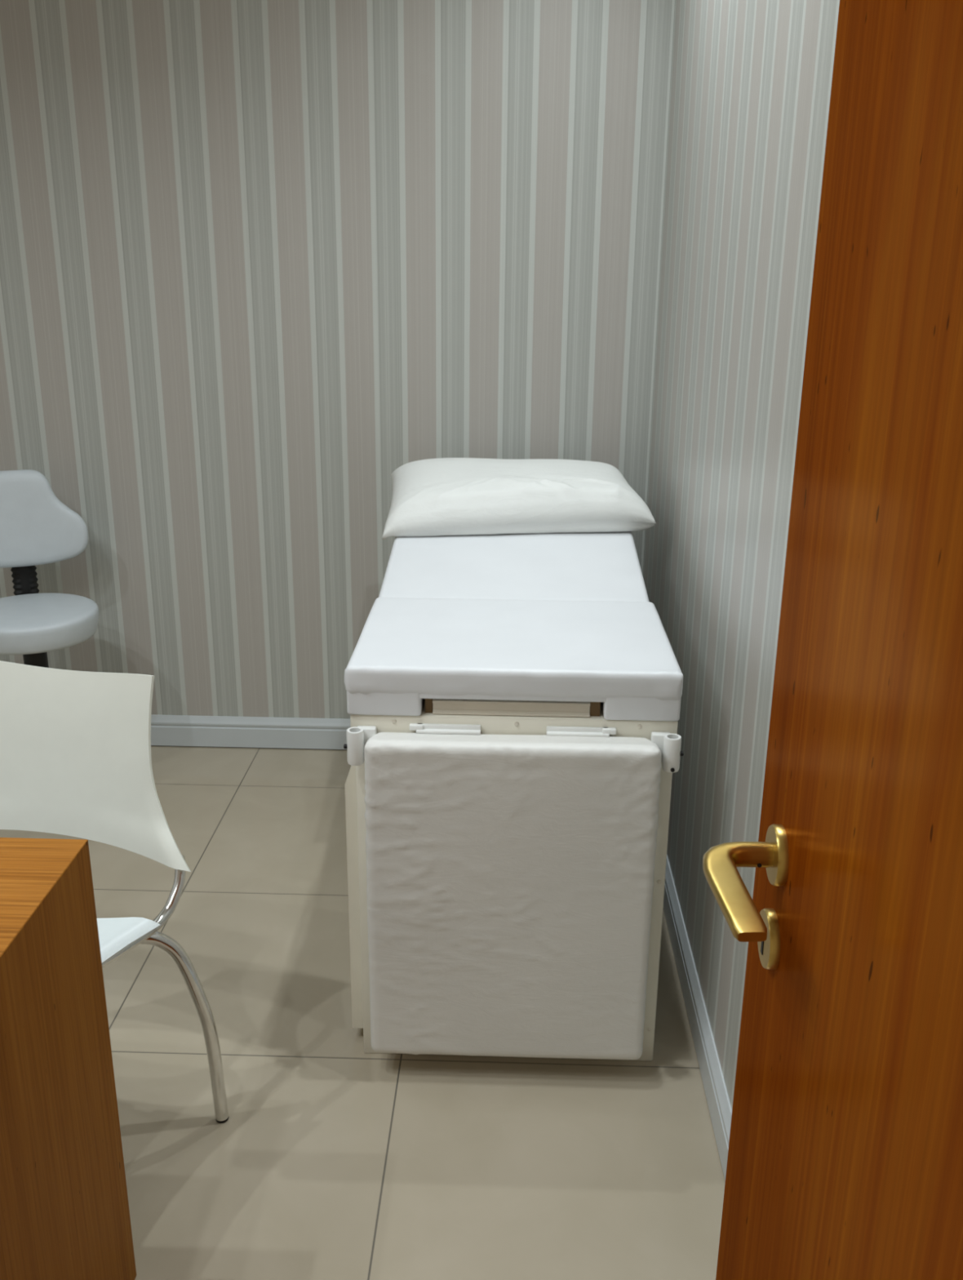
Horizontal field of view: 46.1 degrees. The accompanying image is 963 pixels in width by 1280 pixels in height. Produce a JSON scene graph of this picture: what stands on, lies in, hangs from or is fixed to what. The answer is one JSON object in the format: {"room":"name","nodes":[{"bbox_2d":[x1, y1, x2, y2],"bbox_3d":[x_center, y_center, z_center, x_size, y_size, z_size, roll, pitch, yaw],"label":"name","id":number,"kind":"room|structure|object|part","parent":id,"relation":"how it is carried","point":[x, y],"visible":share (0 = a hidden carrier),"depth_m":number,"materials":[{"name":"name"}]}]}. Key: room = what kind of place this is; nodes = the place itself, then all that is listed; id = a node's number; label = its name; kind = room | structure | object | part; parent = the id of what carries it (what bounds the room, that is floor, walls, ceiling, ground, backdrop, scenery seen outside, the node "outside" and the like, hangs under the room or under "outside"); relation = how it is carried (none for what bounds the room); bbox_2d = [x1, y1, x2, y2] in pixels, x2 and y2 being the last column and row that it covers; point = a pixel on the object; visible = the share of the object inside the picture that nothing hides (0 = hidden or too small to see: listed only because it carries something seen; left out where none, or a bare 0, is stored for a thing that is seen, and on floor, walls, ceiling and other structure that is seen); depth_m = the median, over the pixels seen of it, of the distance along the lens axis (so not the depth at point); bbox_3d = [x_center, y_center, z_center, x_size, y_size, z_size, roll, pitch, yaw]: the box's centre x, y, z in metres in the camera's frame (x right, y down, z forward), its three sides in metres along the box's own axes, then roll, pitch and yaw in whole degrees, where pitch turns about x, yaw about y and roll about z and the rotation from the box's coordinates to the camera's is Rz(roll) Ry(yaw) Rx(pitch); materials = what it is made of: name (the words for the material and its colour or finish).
{"room":"examination room","nodes":[
{"label":"examination room","id":0,"kind":"room"},
{"bbox_2d":[0,0,675,719],"bbox_3d":[-0.876,-0.887,3.303,2.985,2.550,0.120,1,18,1],"label":"wall","id":1,"kind":"structure","parent":0,"point":[262,262],"depth_m":3.19,"materials":[{"name":"paper"}]},
{"bbox_2d":[151,715,351,749],"bbox_3d":[-0.890,0.292,3.623,2.745,0.101,0.013,1,18,1],"label":"baseboard","id":2,"kind":"structure","parent":1,"relation":"attached to","point":[166,730],"depth_m":3.61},
{"bbox_2d":[0,745,725,1279],"bbox_3d":[-0.953,1.025,1.711,2.985,0.080,4.346,1,18,1],"label":"floor","id":3,"kind":"structure","parent":0,"point":[331,1159],"depth_m":2.09,"materials":[{"name":"tile"}]},
{"bbox_2d":[0,469,98,667],"bbox_3d":[-1.262,0.009,3.180,0.530,0.918,0.526,1,18,1],"label":"stool","id":4,"kind":"object","parent":3,"relation":"on","point":[37,527],"visible":0.66,"depth_m":3.19,"materials":[{"name":"white leather"}]},
{"bbox_3d":[-1.316,-0.342,3.211,0.366,0.272,0.080,-7,20,-22],"label":"backrest","id":5,"kind":"part","parent":4,"relation":"part of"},
{"bbox_3d":[-1.253,-0.050,3.148,0.361,0.082,0.361,1,18,1],"label":"seat","id":6,"kind":"part","parent":4,"relation":"part of","materials":[{"name":"white leather"}]},
{"bbox_2d":[0,837,136,1279],"bbox_3d":[-1.209,0.720,1.304,1.343,0.750,0.709,1,18,1],"label":"desk","id":7,"kind":"object","parent":3,"relation":"on","point":[64,1212],"visible":1,"depth_m":1.43,"materials":[{"name":"laminate"}]},
{"bbox_2d":[0,661,228,1123],"bbox_3d":[-0.815,0.517,1.836,0.651,0.809,0.621,5,19,13],"label":"chair","id":8,"kind":"object","parent":3,"relation":"on","point":[76,757],"visible":0.71,"depth_m":1.99,"materials":[{"name":"beige plastic"}]},
{"bbox_3d":[-0.753,0.207,1.991,0.559,0.317,0.116,5,19,13],"label":"backrest","id":9,"kind":"part","parent":8,"relation":"part of","materials":[{"name":"beige plastic"}]},
{"bbox_3d":[-0.837,0.524,1.742,0.528,0.054,0.423,5,19,13],"label":"seat","id":10,"kind":"part","parent":8,"relation":"part of","materials":[{"name":"white plastic"}]},
{"bbox_3d":[-0.619,0.679,1.957,0.329,0.418,0.061,-2,18,-7],"label":"leg","id":11,"kind":"part","parent":8,"relation":"part of","materials":[{"name":"silver metal"}]},
{"bbox_2d":[343,531,684,1061],"bbox_3d":[0.068,0.175,2.691,0.606,0.937,1.439,1,18,1],"label":"bed","id":12,"kind":"object","parent":3,"relation":"on","point":[513,744],"visible":0.96,"depth_m":2.04,"materials":[{"name":"white leather"}]},
{"bbox_3d":[-0.233,0.402,2.467,0.026,0.580,0.625,1,18,1],"label":"door","id":13,"kind":"part","parent":12,"relation":"part of","materials":[{"name":"beige paint"}]},
{"bbox_2d":[343,725,377,765],"bbox_3d":[-0.214,0.184,1.996,0.054,0.062,0.046,1,18,1],"label":"socket","id":14,"kind":"object","parent":12,"relation":"attached to","point":[358,737],"depth_m":1.98,"materials":[{"name":"white plastic"}]},
{"bbox_3d":[0.053,0.120,2.004,0.278,0.026,0.013,1,18,1],"label":"slide rail","id":15,"kind":"part","parent":12,"relation":"part of","materials":[{"name":"metal"}]},
{"bbox_3d":[0.077,-0.045,2.645,0.579,0.060,1.347,1,18,1],"label":"rail","id":16,"kind":"part","parent":12,"relation":"part of","materials":[{"name":"beige paint"}]},
{"bbox_3d":[0.062,0.025,2.187,0.591,0.093,0.454,1,18,1],"label":"mattress","id":17,"kind":"part","parent":12,"relation":"part of","materials":[{"name":"white leather"}]},
{"bbox_2d":[382,457,656,539],"bbox_3d":[0.089,-0.366,2.861,0.674,0.149,0.414,1,18,1],"label":"pillow","id":18,"kind":"object","parent":12,"relation":"on","point":[437,496],"visible":1,"depth_m":2.72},
{"bbox_2d":[650,731,684,772],"bbox_3d":[0.325,0.195,1.981,0.054,0.062,0.048,1,18,1],"label":"socket","id":19,"kind":"object","parent":12,"relation":"attached to","point":[668,744],"depth_m":1.97,"materials":[{"name":"white plastic"}]},
{"bbox_2d":[642,0,839,1109],"bbox_3d":[0.505,-0.333,1.673,0.120,2.550,3.236,1,18,1],"label":"wall","id":20,"kind":"structure","parent":0,"point":[751,81],"depth_m":2.08,"materials":[{"name":"paper"}]},
{"bbox_2d":[663,854,732,1181],"bbox_3d":[0.427,0.821,2.067,0.013,0.101,3.193,1,18,1],"label":"baseboard","id":21,"kind":"structure","parent":20,"relation":"attached to","point":[716,1092],"depth_m":2.22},
{"bbox_2d":[702,0,962,1279],"bbox_3d":[0.220,0.243,0.611,0.103,2.102,0.810,1,18,1],"label":"door","id":22,"kind":"structure","parent":20,"relation":"in","point":[845,1159],"depth_m":0.71,"materials":[{"name":"brown wood"}]},
{"bbox_3d":[0.204,0.194,0.873,0.057,0.021,0.137,1,18,1],"label":"handle","id":23,"kind":"part","parent":22,"relation":"part of","materials":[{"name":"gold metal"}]}
]}

